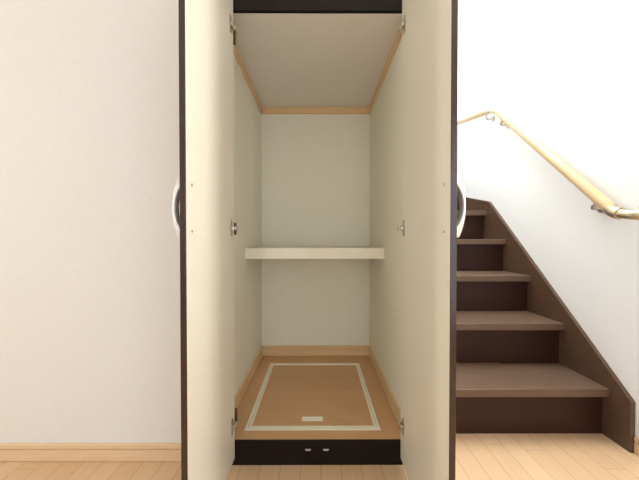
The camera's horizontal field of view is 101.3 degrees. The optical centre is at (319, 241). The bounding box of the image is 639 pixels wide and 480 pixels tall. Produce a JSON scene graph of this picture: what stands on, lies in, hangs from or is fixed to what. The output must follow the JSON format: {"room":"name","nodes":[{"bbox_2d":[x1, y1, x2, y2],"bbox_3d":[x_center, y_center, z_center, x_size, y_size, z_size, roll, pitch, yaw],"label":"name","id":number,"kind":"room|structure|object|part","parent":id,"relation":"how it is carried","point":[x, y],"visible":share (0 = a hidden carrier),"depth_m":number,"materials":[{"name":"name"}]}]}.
{"room":"hallway","nodes":[
{"label":"hallway","id":0,"kind":"room"},
{"bbox_2d":[0,0,180,442],"bbox_3d":[-1.202,-1.093,1.186,3.400,4.100,0.120,0,1,0],"label":"wall","id":1,"kind":"structure","parent":0,"point":[90,350],"depth_m":1.14,"materials":[{"name":"white paint"}]},
{"bbox_2d":[0,443,180,460],"bbox_3d":[-1.665,0.919,1.143,2.475,0.076,0.009,0,1,0],"label":"baseboard","id":2,"kind":"structure","parent":1,"relation":"attached to","point":[8,451],"depth_m":1.14,"materials":[{"name":"brown wood"}]},
{"bbox_2d":[233,53,261,394],"bbox_3d":[-0.443,-0.038,1.594,0.040,1.980,0.670,0,1,0],"label":"wall","id":3,"kind":"structure","parent":0,"point":[247,115],"depth_m":1.50,"materials":[{"name":"white paint"}]},
{"bbox_2d":[233,45,262,113],"bbox_3d":[-0.417,-0.955,1.536,0.012,0.046,0.765,0,1,0],"label":"trim","id":4,"kind":"structure","parent":3,"relation":"attached to","point":[235,49],"depth_m":1.50,"materials":[{"name":"brown wood"}]},
{"bbox_2d":[235,345,262,408],"bbox_3d":[-0.418,0.807,1.556,0.009,0.074,0.765,0,1,0],"label":"baseboard","id":5,"kind":"structure","parent":3,"relation":"attached to","point":[242,389],"depth_m":1.52,"materials":[{"name":"brown wood"}]},
{"bbox_2d":[261,114,369,345],"bbox_3d":[-0.020,-0.042,1.955,0.886,1.980,0.050,0,1,0],"label":"wall","id":6,"kind":"structure","parent":0,"point":[315,168],"depth_m":1.93,"materials":[{"name":"white paint"}]},
{"bbox_2d":[245,245,383,258],"bbox_3d":[-0.025,0.061,1.711,0.794,0.068,0.437,0,1,0],"label":"closet shelf","id":7,"kind":"object","parent":6,"relation":"attached to","point":[262,251],"visible":1,"depth_m":1.49,"materials":[{"name":"white laminate"}]},
{"bbox_2d":[263,345,367,355],"bbox_3d":[-0.025,0.803,1.935,0.778,0.074,0.009,0,1,0],"label":"baseboard","id":8,"kind":"structure","parent":6,"relation":"attached to","point":[268,350],"depth_m":1.93,"materials":[{"name":"brown wood"}]},
{"bbox_2d":[263,107,368,113],"bbox_3d":[-0.025,-0.959,1.913,0.772,0.046,0.012,0,1,0],"label":"trim","id":9,"kind":"structure","parent":6,"relation":"attached to","point":[266,110],"depth_m":1.91,"materials":[{"name":"brown wood"}]},
{"bbox_2d":[233,13,401,106],"bbox_3d":[-0.025,-1.002,1.518,0.796,0.050,0.802,0,1,0],"label":"ceiling","id":10,"kind":"structure","parent":0,"point":[289,59],"depth_m":1.36,"materials":[{"name":"paper"}]},
{"bbox_2d":[235,356,400,438],"bbox_3d":[-0.025,0.899,1.535,0.796,0.108,0.811,0,1,0],"label":"floor","id":11,"kind":"structure","parent":0,"point":[389,427],"depth_m":1.32,"materials":[{"name":"brown wood"}]},
{"bbox_2d":[245,363,380,429],"bbox_3d":[-0.029,0.868,1.498,0.616,0.050,0.634,0,1,0],"label":"floor hatch","id":12,"kind":"object","parent":11,"relation":"on","point":[291,396],"visible":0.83,"depth_m":1.41,"materials":[{"name":"brown wood"}]},
{"bbox_2d":[0,433,638,479],"bbox_3d":[-0.733,1.017,0.255,4.535,0.100,5.990,0,1,0],"label":"floor","id":13,"kind":"structure","parent":0,"point":[587,456],"depth_m":1.11,"materials":[{"name":"brown wood"}]},
{"bbox_2d":[172,0,465,479],"bbox_3d":[0.000,-0.061,0.930,0.844,2.040,0.441,0,1,0],"label":"closet","id":14,"kind":"object","parent":13,"relation":"on","point":[205,227],"visible":1,"depth_m":0.88,"materials":[{"name":"beige wood"}]},
{"bbox_3d":[-0.401,-0.097,0.753,0.032,0.176,0.025,0,1,0],"label":"handle","id":15,"kind":"part","parent":14,"relation":"part of","materials":[{"name":"silver metal"}]},
{"bbox_3d":[-0.373,-0.051,0.916,0.018,1.958,0.387,0,1,1],"label":"door","id":16,"kind":"part","parent":14,"relation":"part of","materials":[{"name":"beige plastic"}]},
{"bbox_3d":[-0.365,-0.871,1.117,0.020,0.052,0.018,0,1,0],"label":"hinge plate","id":17,"kind":"part","parent":14,"relation":"part of","materials":[{"name":"metal"}]},
{"bbox_3d":[-0.365,0.749,1.135,0.020,0.052,0.018,0,1,0],"label":"hinge plate","id":18,"kind":"part","parent":14,"relation":"part of","materials":[{"name":"metal"}]},
{"bbox_3d":[0.000,-1.028,1.108,0.750,0.110,0.015,0,1,0],"label":"head rail","id":19,"kind":"part","parent":14,"relation":"part of","materials":[{"name":"black wood"}]},
{"bbox_3d":[0.361,-0.051,0.910,0.018,1.958,0.401,0,1,-1],"label":"door","id":20,"kind":"part","parent":14,"relation":"part of","materials":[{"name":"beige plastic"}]},
{"bbox_3d":[0.392,-0.101,0.745,0.038,0.176,0.025,0,1,0],"label":"handle","id":21,"kind":"part","parent":14,"relation":"part of","materials":[{"name":"silver metal"}]},
{"bbox_2d":[456,196,634,452],"bbox_3d":[0.964,0.061,2.158,0.932,1.769,1.963,0,1,0],"label":"staircase","id":22,"kind":"structure","parent":13,"relation":"on","point":[525,364],"depth_m":1.50,"materials":[{"name":"brown wood"}]},
{"bbox_2d":[369,37,401,409],"bbox_3d":[0.398,-0.037,1.541,0.050,1.980,0.778,0,1,0],"label":"wall","id":23,"kind":"structure","parent":0,"point":[386,112],"depth_m":1.43,"materials":[{"name":"white paint"}]},
{"bbox_2d":[368,346,400,429],"bbox_3d":[0.369,0.807,1.557,0.009,0.074,0.765,0,1,0],"label":"baseboard","id":24,"kind":"structure","parent":23,"relation":"attached to","point":[393,404],"depth_m":1.44,"materials":[{"name":"brown wood"}]},
{"bbox_2d":[368,21,401,113],"bbox_3d":[0.367,-0.955,1.537,0.012,0.046,0.765,0,1,0],"label":"trim","id":25,"kind":"structure","parent":23,"relation":"attached to","point":[398,36],"depth_m":1.41,"materials":[{"name":"brown wood"}]},
{"bbox_2d":[457,0,638,437],"bbox_3d":[1.495,-1.083,0.235,0.120,4.100,5.790,0,1,0],"label":"wall","id":26,"kind":"structure","parent":0,"point":[566,71],"depth_m":1.50,"materials":[{"name":"white paint"}]},
{"bbox_2d":[457,105,638,219],"bbox_3d":[1.390,-0.693,2.013,0.092,1.178,1.876,0,1,0],"label":"handrail","id":27,"kind":"object","parent":26,"relation":"attached to","point":[603,203],"visible":0.99,"depth_m":1.46,"materials":[{"name":"brown wood"}]},
{"bbox_3d":[1.371,-1.160,2.511,0.050,0.255,0.868,0,1,0],"label":"rail","id":28,"kind":"part","parent":27,"relation":"part of","materials":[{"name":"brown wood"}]},
{"bbox_3d":[1.372,-0.582,1.626,0.050,0.904,0.856,0,1,0],"label":"rail","id":29,"kind":"part","parent":27,"relation":"part of","materials":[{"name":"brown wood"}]},
{"bbox_2d":[634,437,638,455],"bbox_3d":[1.432,0.940,-0.726,0.009,0.076,3.821,0,1,0],"label":"baseboard","id":30,"kind":"structure","parent":26,"relation":"attached to","point":[636,443],"depth_m":1.18,"materials":[{"name":"brown wood"}]}
]}

